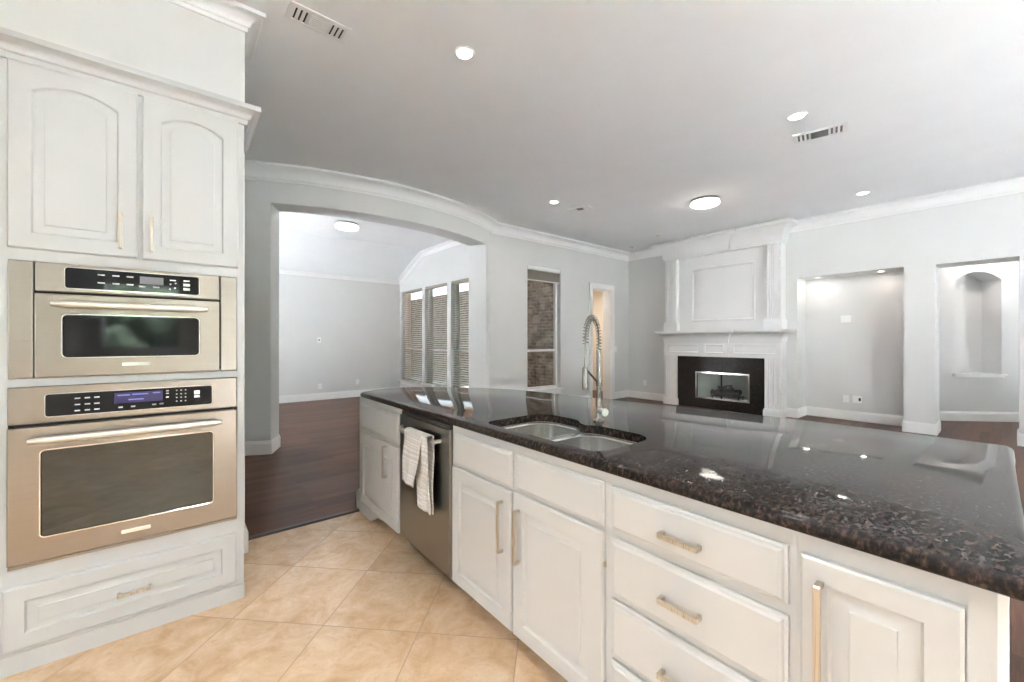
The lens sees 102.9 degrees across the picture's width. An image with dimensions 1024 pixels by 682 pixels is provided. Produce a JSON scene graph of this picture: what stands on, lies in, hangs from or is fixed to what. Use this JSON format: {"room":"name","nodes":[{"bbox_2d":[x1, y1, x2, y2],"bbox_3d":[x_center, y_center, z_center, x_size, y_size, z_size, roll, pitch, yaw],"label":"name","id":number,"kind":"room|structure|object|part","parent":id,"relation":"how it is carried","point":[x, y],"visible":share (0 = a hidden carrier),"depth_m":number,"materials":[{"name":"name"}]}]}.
{"room":"kitchen","nodes":[
{"label":"kitchen","id":0,"kind":"room"},
{"bbox_2d":[0,0,244,526],"bbox_3d":[-2.880,-0.350,1.720,2.918,3.320,0.310,0,0,-39],"label":"wall","id":1,"kind":"structure","parent":0,"point":[162,38],"depth_m":2.25,"materials":[{"name":"paint"}]},
{"bbox_2d":[165,0,265,61],"bbox_3d":[-2.842,-1.956,1.752,3.018,0.103,0.510,0,0,-39],"label":"trim","id":2,"kind":"structure","parent":1,"relation":"attached to","point":[237,15],"depth_m":2.46,"materials":[{"name":"paint"}]},
{"bbox_2d":[244,524,247,553],"bbox_3d":[-2.874,1.232,1.726,2.935,0.155,0.344,0,0,-39],"label":"baseboard","id":3,"kind":"structure","parent":1,"relation":"attached to","point":[245,527],"depth_m":2.52,"materials":[{"name":"paint"}]},
{"bbox_2d":[0,511,567,681],"bbox_3d":[-0.011,1.360,-0.539,4.500,0.100,7.180,0,0,-39],"label":"floor tile","id":4,"kind":"structure","parent":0,"point":[346,598],"depth_m":1.84,"materials":[{"name":"tile"}]},
{"bbox_2d":[0,27,260,678],"bbox_3d":[-1.857,0.063,1.976,1.023,2.494,0.587,0,0,-39],"label":"tall cabinet","id":5,"kind":"object","parent":4,"relation":"on","point":[104,162],"visible":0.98,"depth_m":1.76,"materials":[{"name":"paint"}]},
{"bbox_3d":[-1.816,-0.732,1.703,0.374,0.733,0.020,0,0,-39],"label":"door","id":6,"kind":"part","parent":5,"relation":"part of","materials":[{"name":"paint"}]},
{"bbox_3d":[-1.679,1.090,1.815,0.754,0.244,0.020,0,0,-39],"label":"drawer","id":7,"kind":"part","parent":5,"relation":"part of","materials":[{"name":"paint"}]},
{"bbox_3d":[-1.696,-0.477,1.768,0.014,0.158,0.032,0,0,-39],"label":"handle","id":8,"kind":"part","parent":5,"relation":"part of","materials":[{"name":"silver metal"}]},
{"bbox_2d":[6,377,236,571],"bbox_3d":[-1.758,0.541,1.925,0.742,0.713,0.430,0,0,-39],"label":"wall oven","id":9,"kind":"object","parent":5,"relation":"in","point":[90,468],"visible":1,"depth_m":1.76,"materials":[{"name":"metal"}]},
{"bbox_3d":[-1.674,0.891,1.822,0.742,0.012,0.016,0,0,-39],"label":"vent trim","id":10,"kind":"part","parent":9,"relation":"part of","materials":[{"name":"metal"}]},
{"bbox_3d":[-1.673,0.258,1.820,0.742,0.148,0.020,0,0,-39],"label":"control panel","id":11,"kind":"part","parent":9,"relation":"part of","materials":[{"name":"metal"}]},
{"bbox_3d":[-1.644,0.393,1.783,0.618,0.031,0.066,0,0,-39],"label":"handle","id":12,"kind":"part","parent":9,"relation":"part of","materials":[{"name":"silver metal"}]},
{"bbox_3d":[-1.667,0.262,1.811,0.536,0.086,0.002,0,0,-39],"label":"glass","id":13,"kind":"part","parent":9,"relation":"part of","materials":[{"name":"black glass"}]},
{"bbox_2d":[8,259,236,378],"bbox_3d":[-1.758,-0.083,1.924,0.742,0.468,0.412,0,0,-39],"label":"microwave oven","id":14,"kind":"object","parent":5,"relation":"in","point":[65,320],"visible":1,"depth_m":1.77,"materials":[{"name":"metal"}]},
{"bbox_3d":[-1.937,-0.083,1.609,0.066,0.468,0.012,0,0,-39],"label":"trim","id":15,"kind":"part","parent":14,"relation":"part of","materials":[{"name":"metal"}]},
{"bbox_3d":[-1.672,-0.021,1.818,0.600,0.340,0.024,0,0,-39],"label":"door","id":16,"kind":"part","parent":14,"relation":"part of","materials":[{"name":"metal"}]},
{"bbox_3d":[-1.674,-0.258,1.821,0.600,0.118,0.018,0,0,-39],"label":"control panel","id":17,"kind":"part","parent":14,"relation":"part of","materials":[{"name":"metal"}]},
{"bbox_3d":[-1.647,-0.148,1.788,0.503,0.029,0.060,0,0,-39],"label":"handle","id":18,"kind":"part","parent":14,"relation":"part of","materials":[{"name":"silver metal"}]},
{"bbox_3d":[-1.667,-0.259,1.814,0.432,0.081,0.002,0,0,-39],"label":"glass","id":19,"kind":"part","parent":14,"relation":"part of","materials":[{"name":"black glass"}]},
{"bbox_3d":[-1.414,-0.083,2.037,0.068,0.468,0.012,0,0,-39],"label":"trim","id":20,"kind":"part","parent":14,"relation":"part of","materials":[{"name":"metal"}]},
{"bbox_3d":[-1.857,-1.141,1.976,1.023,0.086,0.587,0,0,-39],"label":"crown","id":21,"kind":"part","parent":5,"relation":"part of","materials":[{"name":"paint"}]},
{"bbox_3d":[-1.661,1.103,1.796,0.112,0.014,0.032,0,0,-39],"label":"handle","id":22,"kind":"part","parent":5,"relation":"part of","materials":[{"name":"silver metal"}]},
{"bbox_3d":[-1.617,-0.477,1.832,0.014,0.158,0.032,0,0,-39],"label":"handle","id":23,"kind":"part","parent":5,"relation":"part of","materials":[{"name":"silver metal"}]},
{"bbox_3d":[-1.520,-0.732,1.945,0.359,0.733,0.020,0,0,-39],"label":"door","id":24,"kind":"part","parent":5,"relation":"part of","materials":[{"name":"paint"}]},
{"bbox_2d":[248,508,359,540],"bbox_3d":[-1.456,1.304,2.927,0.790,0.012,0.055,0,0,-39],"label":"trim","id":25,"kind":"structure","parent":4,"relation":"on","point":[251,537],"depth_m":2.88,"materials":[{"name":"wood"}]},
{"bbox_2d":[356,396,401,532],"bbox_3d":[-0.732,0.873,3.081,0.672,0.874,0.795,0,0,-39],"label":"base cabinet","id":26,"kind":"object","parent":4,"relation":"on","point":[378,494],"visible":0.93,"depth_m":2.84,"materials":[{"name":"paint"}]},
{"bbox_3d":[-0.941,0.960,2.873,0.020,0.544,0.690,0,0,-39],"label":"door","id":27,"kind":"part","parent":26,"relation":"part of","materials":[{"name":"paint"}]},
{"bbox_3d":[-0.941,0.570,2.873,0.020,0.190,0.690,0,0,-39],"label":"drawer","id":28,"kind":"part","parent":26,"relation":"part of","materials":[{"name":"paint"}]},
{"bbox_3d":[-0.936,0.833,2.899,0.020,0.794,0.772,0,0,-39],"label":"frame","id":29,"kind":"part","parent":26,"relation":"part of","materials":[{"name":"paint"}]},
{"bbox_3d":[-0.857,0.812,2.729,0.032,0.215,0.014,0,0,-39],"label":"handle","id":30,"kind":"part","parent":26,"relation":"part of","materials":[{"name":"silver metal"}]},
{"bbox_2d":[398,410,461,588],"bbox_3d":[-0.290,0.876,2.526,0.692,0.868,0.614,0,0,-39],"label":"dishwasher","id":31,"kind":"object","parent":4,"relation":"on","point":[431,536],"visible":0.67,"depth_m":2.23,"materials":[{"name":"metal"}]},
{"bbox_2d":[402,427,433,515],"bbox_3d":[-0.532,0.725,2.287,0.059,0.440,0.315,0,0,-39],"label":"dish towel","id":32,"kind":"object","parent":31,"relation":"hanging from","point":[418,456],"visible":0.98,"depth_m":2.25,"materials":[{"name":"fabric"}]},
{"bbox_3d":[-0.549,0.538,2.346,0.063,0.036,0.488,0,0,-39],"label":"handle","id":33,"kind":"part","parent":31,"relation":"part of","materials":[{"name":"silver metal"}]},
{"bbox_3d":[-0.454,1.266,2.392,0.015,0.088,0.614,0,0,-39],"label":"toe panel","id":34,"kind":"part","parent":31,"relation":"part of","materials":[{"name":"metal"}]},
{"bbox_2d":[452,425,609,681],"bbox_3d":[0.229,0.873,1.906,0.672,0.874,0.992,0,0,-39],"label":"base cabinet","id":35,"kind":"object","parent":4,"relation":"on","point":[531,528],"visible":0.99,"depth_m":1.59,"materials":[{"name":"paint"}]},
{"bbox_3d":[-0.149,0.932,1.904,0.020,0.585,0.475,0,0,-39],"label":"door","id":36,"kind":"part","parent":35,"relation":"part of","materials":[{"name":"paint"}]},
{"bbox_3d":[-0.147,0.549,1.902,0.020,0.158,0.473,0,0,-39],"label":"drawer","id":37,"kind":"part","parent":35,"relation":"part of","materials":[{"name":"paint"}]},
{"bbox_3d":[-0.054,0.799,1.747,0.032,0.222,0.014,0,0,-39],"label":"handle","id":38,"kind":"part","parent":35,"relation":"part of","materials":[{"name":"silver metal"}]},
{"bbox_3d":[0.015,0.802,1.662,0.032,0.222,0.014,0,0,-39],"label":"handle","id":39,"kind":"part","parent":35,"relation":"part of","materials":[{"name":"silver metal"}]},
{"bbox_3d":[0.157,0.929,1.530,0.020,0.591,0.467,0,0,-39],"label":"door","id":40,"kind":"part","parent":35,"relation":"part of","materials":[{"name":"paint"}]},
{"bbox_3d":[0.163,0.545,1.523,0.020,0.150,0.449,0,0,-39],"label":"drawer","id":41,"kind":"part","parent":35,"relation":"part of","materials":[{"name":"paint"}]},
{"bbox_2d":[360,387,1023,601],"bbox_3d":[0.324,0.415,2.374,1.361,0.038,3.336,0,0,-39],"label":"countertop","id":42,"kind":"structure","parent":35,"relation":"on","point":[953,509],"depth_m":1.27,"materials":[{"name":"stone"}]},
{"bbox_2d":[502,421,636,450],"bbox_3d":[0.236,0.532,1.832,0.449,0.195,0.751,0,0,-39],"label":"double sink","id":43,"kind":"object","parent":42,"relation":"in","point":[573,436],"visible":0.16,"depth_m":1.90,"materials":[{"name":"metal"}]},
{"bbox_3d":[0.115,0.532,1.981,0.449,0.195,0.366,0,0,-39],"label":"bowl","id":44,"kind":"part","parent":43,"relation":"part of","materials":[{"name":"metal"}]},
{"bbox_3d":[0.331,0.532,1.690,0.416,0.195,0.411,0,0,-39],"label":"bowl","id":45,"kind":"part","parent":43,"relation":"part of","materials":[{"name":"metal"}]},
{"bbox_2d":[582,315,608,421],"bbox_3d":[0.399,0.137,1.923,0.080,0.519,0.225,0,0,27],"label":"kitchen faucet","id":46,"kind":"object","parent":42,"relation":"on","point":[600,410],"visible":1,"depth_m":1.98,"materials":[{"name":"silver metal"}]},
{"bbox_3d":[0.386,0.175,1.938,0.029,0.094,0.186,0,0,31],"label":"holder arm","id":47,"kind":"part","parent":46,"relation":"part of","materials":[{"name":"silver metal"}]},
{"bbox_3d":[0.437,0.345,1.980,0.038,0.037,0.055,0,0,-22],"label":"lever","id":48,"kind":"part","parent":46,"relation":"part of","materials":[{"name":"silver metal"}]},
{"bbox_2d":[610,474,796,681],"bbox_3d":[0.709,0.873,1.319,0.672,0.874,0.524,0,0,-39],"label":"base cabinet","id":49,"kind":"object","parent":4,"relation":"on","point":[700,591],"visible":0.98,"depth_m":1.10,"materials":[{"name":"paint"}]},
{"bbox_3d":[0.480,1.127,1.135,0.020,0.186,0.497,0,0,-39],"label":"drawer","id":50,"kind":"part","parent":49,"relation":"part of","materials":[{"name":"paint"}]},
{"bbox_3d":[0.457,0.951,1.123,0.032,0.014,0.118,0,0,-39],"label":"handle","id":51,"kind":"part","parent":49,"relation":"part of","materials":[{"name":"silver metal"}]},
{"bbox_3d":[0.457,0.739,1.123,0.032,0.014,0.118,0,0,-39],"label":"handle","id":52,"kind":"part","parent":49,"relation":"part of","materials":[{"name":"silver metal"}]},
{"bbox_3d":[0.457,0.553,1.123,0.032,0.014,0.118,0,0,-39],"label":"handle","id":53,"kind":"part","parent":49,"relation":"part of","materials":[{"name":"silver metal"}]},
{"bbox_3d":[0.480,0.929,1.135,0.020,0.182,0.497,0,0,-39],"label":"drawer","id":54,"kind":"part","parent":49,"relation":"part of","materials":[{"name":"paint"}]},
{"bbox_3d":[0.480,0.730,1.135,0.020,0.184,0.497,0,0,-39],"label":"drawer","id":55,"kind":"part","parent":49,"relation":"part of","materials":[{"name":"paint"}]},
{"bbox_3d":[0.480,0.543,1.135,0.020,0.139,0.497,0,0,-39],"label":"drawer","id":56,"kind":"part","parent":49,"relation":"part of","materials":[{"name":"paint"}]},
{"bbox_2d":[797,532,1009,681],"bbox_3d":[1.119,0.873,1.118,1.052,0.874,0.308,0,0,-39],"label":"base cabinet","id":57,"kind":"object","parent":4,"relation":"on","point":[862,616],"visible":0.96,"depth_m":0.81,"materials":[{"name":"paint"}]},
{"bbox_3d":[0.658,0.640,0.876,0.032,0.235,0.014,0,0,-39],"label":"handle","id":58,"kind":"part","parent":57,"relation":"part of","materials":[{"name":"silver metal"}]},
{"bbox_3d":[0.732,0.852,0.827,0.020,0.746,0.247,0,0,-39],"label":"door","id":59,"kind":"part","parent":57,"relation":"part of","materials":[{"name":"paint"}]},
{"bbox_3d":[0.830,0.833,0.721,0.003,0.794,0.034,0,0,-39],"label":"corner post","id":60,"kind":"part","parent":57,"relation":"part of","materials":[{"name":"paint"}]},
{"bbox_3d":[1.233,0.873,1.020,0.999,0.874,0.012,0,0,-39],"label":"panel","id":61,"kind":"part","parent":57,"relation":"part of","materials":[{"name":"paint"}]},
{"bbox_2d":[279,274,410,395],"bbox_3d":[-5.389,-0.350,8.155,7.180,3.320,0.150,0,0,-39],"label":"wall","id":62,"kind":"structure","parent":0,"point":[357,323],"depth_m":9.24,"materials":[{"name":"paint"}]},
{"bbox_2d":[279,387,396,402],"bbox_3d":[-4.303,1.232,6.590,6.880,0.155,3.650,0,0,-39],"label":"baseboard","id":63,"kind":"structure","parent":62,"relation":"attached to","point":[353,393],"depth_m":9.00,"materials":[{"name":"paint"}]},
{"bbox_2d":[279,269,399,284],"bbox_3d":[-5.445,-1.433,7.987,6.880,0.085,0.040,0,0,-39],"label":"trim","id":64,"kind":"structure","parent":62,"relation":"attached to","point":[288,272],"depth_m":9.20,"materials":[{"name":"paint"}]},
{"bbox_2d":[279,211,450,280],"bbox_3d":[-3.873,-1.790,6.301,7.180,0.640,4.660,0,0,-39],"label":"ceiling","id":65,"kind":"structure","parent":0,"point":[312,243],"depth_m":8.28,"materials":[{"name":"paint"}]},
{"bbox_2d":[334,221,358,230],"bbox_3d":[-2.847,-1.964,7.038,0.400,0.090,0.400,0,0,-39],"label":"flush light","id":66,"kind":"object","parent":65,"relation":"attached to","point":[342,225],"visible":1,"depth_m":6.93,"materials":[{"name":"white glass"}]},
{"bbox_2d":[245,179,488,441],"bbox_3d":[-1.711,-0.350,5.687,3.550,3.320,0.771,0,0,-39],"label":"wall","id":67,"kind":"structure","parent":0,"point":[264,200],"depth_m":4.88,"materials":[{"name":"paint"}]},
{"bbox_2d":[245,160,661,260],"bbox_3d":[-1.115,-1.924,5.708,10.700,0.168,1.010,0,0,-39],"label":"trim","id":68,"kind":"structure","parent":67,"relation":"attached to","point":[254,170],"depth_m":5.44,"materials":[{"name":"paint"}]},
{"bbox_2d":[400,243,468,386],"bbox_3d":[-1.556,-0.350,8.823,0.200,3.320,3.970,0,0,-39],"label":"wall","id":69,"kind":"structure","parent":0,"point":[451,264],"depth_m":8.74,"materials":[{"name":"paint"}]},
{"bbox_2d":[399,291,422,386],"bbox_3d":[-2.351,-0.065,9.720,0.195,2.270,1.175,0,0,-39],"label":"window","id":70,"kind":"structure","parent":69,"relation":"in","point":[403,381],"depth_m":10.14,"materials":[{"name":"paint"}]},
{"bbox_3d":[-2.362,0.983,9.710,0.165,0.034,1.175,0,0,-39],"label":"sill","id":71,"kind":"part","parent":70,"relation":"part of","materials":[{"name":"paint"}]},
{"bbox_2d":[402,288,421,381],"bbox_3d":[-2.358,-0.125,9.713,0.055,2.150,1.099,0,0,-39],"label":"window blind","id":72,"kind":"object","parent":70,"relation":"attached to","point":[419,289],"visible":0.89,"depth_m":9.69,"materials":[{"name":"grey plastic"}]},
{"bbox_3d":[-2.298,-0.115,9.762,0.060,2.170,1.115,0,0,-39],"label":"frame","id":73,"kind":"part","parent":70,"relation":"part of","materials":[{"name":"paint"}]},
{"bbox_2d":[397,240,461,284],"bbox_3d":[-1.643,-1.689,8.700,0.090,0.638,3.750,0,0,-39],"label":"trim","id":74,"kind":"structure","parent":69,"relation":"attached to","point":[450,243],"depth_m":9.06,"materials":[{"name":"paint"}]},
{"bbox_2d":[423,286,446,386],"bbox_3d":[-1.604,-0.065,8.806,0.195,2.270,1.035,0,0,-39],"label":"window","id":75,"kind":"structure","parent":69,"relation":"in","point":[430,293],"depth_m":9.17,"materials":[{"name":"paint"}]},
{"bbox_3d":[-1.615,0.983,8.797,0.165,0.034,1.035,0,0,-39],"label":"sill","id":76,"kind":"part","parent":75,"relation":"part of","materials":[{"name":"paint"}]},
{"bbox_2d":[426,283,446,385],"bbox_3d":[-1.611,-0.125,8.800,0.055,2.150,0.959,0,0,-39],"label":"window blind","id":77,"kind":"object","parent":75,"relation":"attached to","point":[442,284],"visible":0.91,"depth_m":8.80,"materials":[{"name":"grey plastic"}]},
{"bbox_2d":[455,281,468,386],"bbox_3d":[-0.893,-0.065,7.937,0.195,2.270,1.020,0,0,-39],"label":"window","id":78,"kind":"structure","parent":69,"relation":"in","point":[456,288],"depth_m":8.31,"materials":[{"name":"paint"}]},
{"bbox_2d":[452,278,468,386],"bbox_3d":[-0.901,-0.125,7.931,0.055,2.150,0.944,0,0,-39],"label":"window blind","id":79,"kind":"object","parent":78,"relation":"attached to","point":[465,279],"visible":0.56,"depth_m":8.06,"materials":[{"name":"grey plastic"}]},
{"bbox_2d":[489,232,627,395],"bbox_3d":[1.312,-0.350,8.474,4.640,3.320,0.200,0,0,-39],"label":"wall","id":80,"kind":"structure","parent":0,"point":[509,257],"depth_m":8.07,"materials":[{"name":"paint"}]},
{"bbox_2d":[527,265,559,283],"bbox_3d":[0.597,-1.258,7.809,0.858,0.265,0.075,0,0,-39],"label":"window blind","id":81,"kind":"object","parent":80,"relation":"attached to","point":[534,273],"visible":0.88,"depth_m":7.78,"materials":[{"name":"beige fabric"}]},
{"bbox_3d":[0.593,-1.134,7.814,0.846,0.018,0.048,0,0,-39],"label":"rail","id":82,"kind":"part","parent":81,"relation":"part of","materials":[{"name":"white plastic"}]},
{"bbox_2d":[527,283,562,392],"bbox_3d":[0.588,-0.180,7.821,0.930,2.420,0.195,0,0,-39],"label":"window","id":83,"kind":"structure","parent":80,"relation":"attached to","point":[553,388],"depth_m":8.10,"materials":[{"name":"paint"}]},
{"bbox_3d":[0.543,0.190,7.875,0.790,0.044,0.045,0,0,-39],"label":"meeting rail","id":84,"kind":"part","parent":83,"relation":"part of","materials":[{"name":"paint"}]},
{"bbox_3d":[0.597,0.943,7.809,0.930,0.034,0.165,0,0,-39],"label":"sill","id":85,"kind":"part","parent":83,"relation":"part of","materials":[{"name":"paint"}]},
{"bbox_2d":[589,283,614,398],"bbox_3d":[1.893,0.045,8.941,0.850,2.530,0.232,0,0,-39],"label":"door","id":86,"kind":"structure","parent":80,"relation":"attached to","point":[608,291],"depth_m":9.08,"materials":[{"name":"paint"}]},
{"bbox_2d":[580,390,664,400],"bbox_3d":[1.315,1.232,7.775,4.364,0.155,1.050,0,0,-37],"label":"baseboard","id":87,"kind":"structure","parent":80,"relation":"attached to","point":[628,393],"depth_m":9.18,"materials":[{"name":"paint"}]},
{"bbox_2d":[593,290,602,390],"bbox_3d":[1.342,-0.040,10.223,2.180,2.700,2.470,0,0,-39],"label":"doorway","id":88,"kind":"structure","parent":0,"point":[597,295],"depth_m":10.69,"materials":[{"name":"paint"}]},
{"bbox_2d":[235,0,1023,251],"bbox_3d":[3.028,-2.060,3.722,14.600,0.100,9.930,0,0,-39],"label":"ceiling","id":89,"kind":"structure","parent":0,"point":[633,112],"depth_m":3.49,"materials":[{"name":"paint"}]},
{"bbox_2d":[284,0,351,43],"bbox_3d":[-1.223,-2.004,2.581,0.358,0.010,0.172,0,0,-39],"label":"ceiling vent","id":90,"kind":"object","parent":89,"relation":"in","point":[308,18],"visible":1,"depth_m":2.57,"materials":[{"name":"metal"}]},
{"bbox_2d":[454,46,474,60],"bbox_3d":[-0.332,-2.006,2.852,0.140,0.006,0.140,0,0,-39],"label":"recessed light","id":91,"kind":"object","parent":89,"relation":"in","point":[461,52],"visible":1,"depth_m":2.85,"materials":[{"name":"paint"}]},
{"bbox_2d":[549,200,558,203],"bbox_3d":[0.610,-2.006,5.921,0.143,0.006,0.143,0,0,-39],"label":"recessed light","id":92,"kind":"object","parent":89,"relation":"in","point":[552,201],"visible":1,"depth_m":5.92,"materials":[{"name":"paint"}]},
{"bbox_2d":[567,205,591,211],"bbox_3d":[1.036,-2.004,6.212,0.340,0.010,0.170,0,0,38],"label":"ceiling vent","id":93,"kind":"object","parent":89,"relation":"in","point":[585,207],"visible":1,"depth_m":6.19,"materials":[{"name":"metal"}]},
{"bbox_2d":[690,195,720,208],"bbox_3d":[2.762,-1.964,5.836,0.400,0.090,0.400,0,0,-39],"label":"flush light","id":94,"kind":"object","parent":89,"relation":"attached to","point":[703,202],"visible":1,"depth_m":5.73,"materials":[{"name":"white glass"}]},
{"bbox_2d":[787,111,807,120],"bbox_3d":[2.551,-2.006,3.653,0.156,0.006,0.156,0,0,-39],"label":"recessed light","id":95,"kind":"object","parent":89,"relation":"in","point":[795,116],"visible":1,"depth_m":3.65,"materials":[{"name":"paint"}]},
{"bbox_2d":[793,122,847,143],"bbox_3d":[2.982,-2.004,3.956,0.420,0.010,0.215,0,0,38],"label":"ceiling vent","id":96,"kind":"object","parent":89,"relation":"in","point":[842,127],"visible":1,"depth_m":3.94,"materials":[{"name":"metal"}]},
{"bbox_2d":[856,191,870,194],"bbox_3d":[4.783,-2.006,5.560,0.156,0.006,0.156,0,0,-39],"label":"recessed light","id":97,"kind":"object","parent":89,"relation":"in","point":[863,192],"visible":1,"depth_m":5.56,"materials":[{"name":"paint"}]},
{"bbox_2d":[245,386,1023,681],"bbox_3d":[1.981,1.360,5.398,15.100,0.100,13.850,0,0,-39],"label":"floor","id":98,"kind":"structure","parent":0,"point":[314,473],"depth_m":4.42,"materials":[{"name":"brown wood"}]},
{"bbox_2d":[650,217,798,417],"bbox_3d":[3.964,-0.348,7.775,0.780,3.316,2.530,0,0,-39],"label":"fireplace","id":99,"kind":"object","parent":98,"relation":"on","point":[725,323],"visible":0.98,"depth_m":7.58,"materials":[{"name":"paint"}]},
{"bbox_3d":[3.522,0.160,8.279,0.266,0.300,0.790,0,0,-39],"label":"frieze panel","id":100,"kind":"part","parent":99,"relation":"part of","materials":[{"name":"paint"}]},
{"bbox_3d":[3.913,0.160,7.765,0.311,0.300,0.500,0,0,-39],"label":"frieze panel","id":101,"kind":"part","parent":99,"relation":"part of","materials":[{"name":"paint"}]},
{"bbox_3d":[3.991,-0.940,7.788,0.161,1.500,1.625,0,0,-39],"label":"overmantel panel","id":102,"kind":"part","parent":99,"relation":"part of","materials":[{"name":"paint"}]},
{"bbox_3d":[3.925,0.863,7.653,0.024,0.515,0.980,0,0,-39],"label":"door frame","id":103,"kind":"part","parent":99,"relation":"part of","materials":[{"name":"metal"}]},
{"bbox_3d":[3.856,-1.829,7.686,0.500,0.354,2.530,0,0,-39],"label":"overmantel crown","id":104,"kind":"part","parent":99,"relation":"part of","materials":[{"name":"paint"}]},
{"bbox_2d":[654,329,795,342],"bbox_3d":[3.877,-0.075,7.704,0.445,0.230,2.410,0,0,-39],"label":"mantel shelf","id":105,"kind":"object","parent":99,"relation":"attached to","point":[668,335],"depth_m":7.48,"materials":[{"name":"paint"}]},
{"bbox_2d":[710,385,744,400],"bbox_3d":[4.118,0.983,7.810,0.297,0.271,0.540,0,0,-39],"label":"log","id":106,"kind":"object","parent":99,"relation":"in","point":[728,391],"visible":0.93,"depth_m":7.75,"materials":[{"name":"grey wood"}]},
{"bbox_3d":[4.354,0.160,7.261,0.266,0.300,0.840,0,0,-39],"label":"frieze panel","id":107,"kind":"part","parent":99,"relation":"part of","materials":[{"name":"paint"}]},
{"bbox_2d":[628,192,1023,433],"bbox_3d":[5.937,-0.350,5.907,0.470,3.320,9.630,0,0,-39],"label":"wall","id":108,"kind":"structure","parent":0,"point":[919,243],"depth_m":5.90,"materials":[{"name":"paint"}]},
{"bbox_2d":[787,406,940,435],"bbox_3d":[5.470,1.232,6.464,0.487,0.155,1.797,0,0,-39],"label":"baseboard","id":109,"kind":"structure","parent":108,"relation":"attached to","point":[907,426],"depth_m":6.52,"materials":[{"name":"paint"}]},
{"bbox_2d":[790,176,1023,232],"bbox_3d":[6.714,-1.924,4.482,0.130,0.168,6.440,0,0,-39],"label":"trim","id":110,"kind":"structure","parent":108,"relation":"attached to","point":[1016,184],"depth_m":5.73,"materials":[{"name":"paint"}]},
{"bbox_2d":[939,261,1018,411],"bbox_3d":[7.960,-0.090,6.815,4.500,2.800,0.450,0,0,6],"label":"wall","id":111,"kind":"structure","parent":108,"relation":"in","point":[979,304],"depth_m":6.67,"materials":[{"name":"paint"}]},
{"bbox_2d":[952,372,1007,377],"bbox_3d":[7.586,0.569,6.742,0.775,0.054,0.330,0,0,6],"label":"sill","id":112,"kind":"structure","parent":111,"relation":"attached to","point":[956,374],"depth_m":6.61,"materials":[{"name":"paint"}]},
{"bbox_2d":[1017,428,1023,446],"bbox_3d":[7.728,1.232,3.703,0.487,0.155,3.950,0,0,-39],"label":"baseboard","id":113,"kind":"structure","parent":108,"relation":"attached to","point":[1020,437],"depth_m":5.06,"materials":[{"name":"paint"}]},
{"bbox_2d":[806,271,903,415],"bbox_3d":[4.596,-0.350,8.021,0.130,3.320,4.660,0,0,-39],"label":"wall","id":114,"kind":"structure","parent":0,"point":[863,356],"depth_m":6.66,"materials":[{"name":"paint"}]},
{"bbox_2d":[841,315,850,322],"bbox_3d":[5.534,-0.357,6.762,0.010,0.118,0.140,0,0,-39],"label":"light switch","id":115,"kind":"object","parent":114,"relation":"attached to","point":[845,318],"visible":1,"depth_m":6.76,"materials":[{"name":"white plastic"}]},
{"bbox_2d":[843,395,848,402],"bbox_3d":[5.536,0.965,6.761,0.008,0.118,0.075,0,0,-39],"label":"wall outlet","id":116,"kind":"object","parent":114,"relation":"attached to","point":[845,397],"visible":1,"depth_m":6.76,"materials":[{"name":"white plastic"}]},
{"bbox_2d":[853,395,861,402],"bbox_3d":[5.628,0.960,6.649,0.007,0.118,0.120,0,0,-39],"label":"cable plate","id":117,"kind":"object","parent":114,"relation":"attached to","point":[856,399],"visible":1,"depth_m":6.65,"materials":[{"name":"white plastic"}]},
{"bbox_2d":[939,411,1018,421],"bbox_3d":[7.912,1.232,6.585,4.350,0.155,0.017,0,0,6],"label":"baseboard","id":118,"kind":"structure","parent":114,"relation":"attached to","point":[943,415],"depth_m":6.61,"materials":[{"name":"paint"}]},
{"label":"outside","id":119,"kind":"structure","parent":0,"visible":0},
{"bbox_2d":[411,376,468,386],"bbox_3d":[-0.523,1.560,12.489,75.000,0.200,100.000,0,0,-39],"label":"ground","id":120,"kind":"structure","parent":119,"point":[412,376],"depth_m":14.53,"materials":[{"name":"white"}]},
{"bbox_2d":[411,291,468,382],"bbox_3d":[-3.001,-0.090,13.370,3.320,3.200,7.900,0,0,-39],"label":"wall","id":121,"kind":"structure","parent":120,"relation":"on","point":[413,323],"depth_m":15.28,"materials":[{"name":"brick"}]},
{"bbox_2d":[527,280,552,386],"bbox_3d":[0.452,-0.390,9.495,0.120,3.800,2.470,0,0,-39],"label":"wall","id":122,"kind":"structure","parent":120,"relation":"on","point":[539,294],"depth_m":9.20,"materials":[{"name":"brick"}]},
{"bbox_3d":[-2.651,-0.350,1.481,3.270,3.320,13.650,0,0,-39],"label":"wall","id":123,"kind":"structure","parent":0,"visible":0},
{"bbox_2d":[245,434,280,455],"bbox_3d":[-4.146,1.232,3.788,3.577,0.155,0.323,0,0,-39],"label":"baseboard","id":124,"kind":"structure","parent":123,"relation":"attached to","point":[251,447],"depth_m":4.68,"materials":[{"name":"paint"}]}
]}

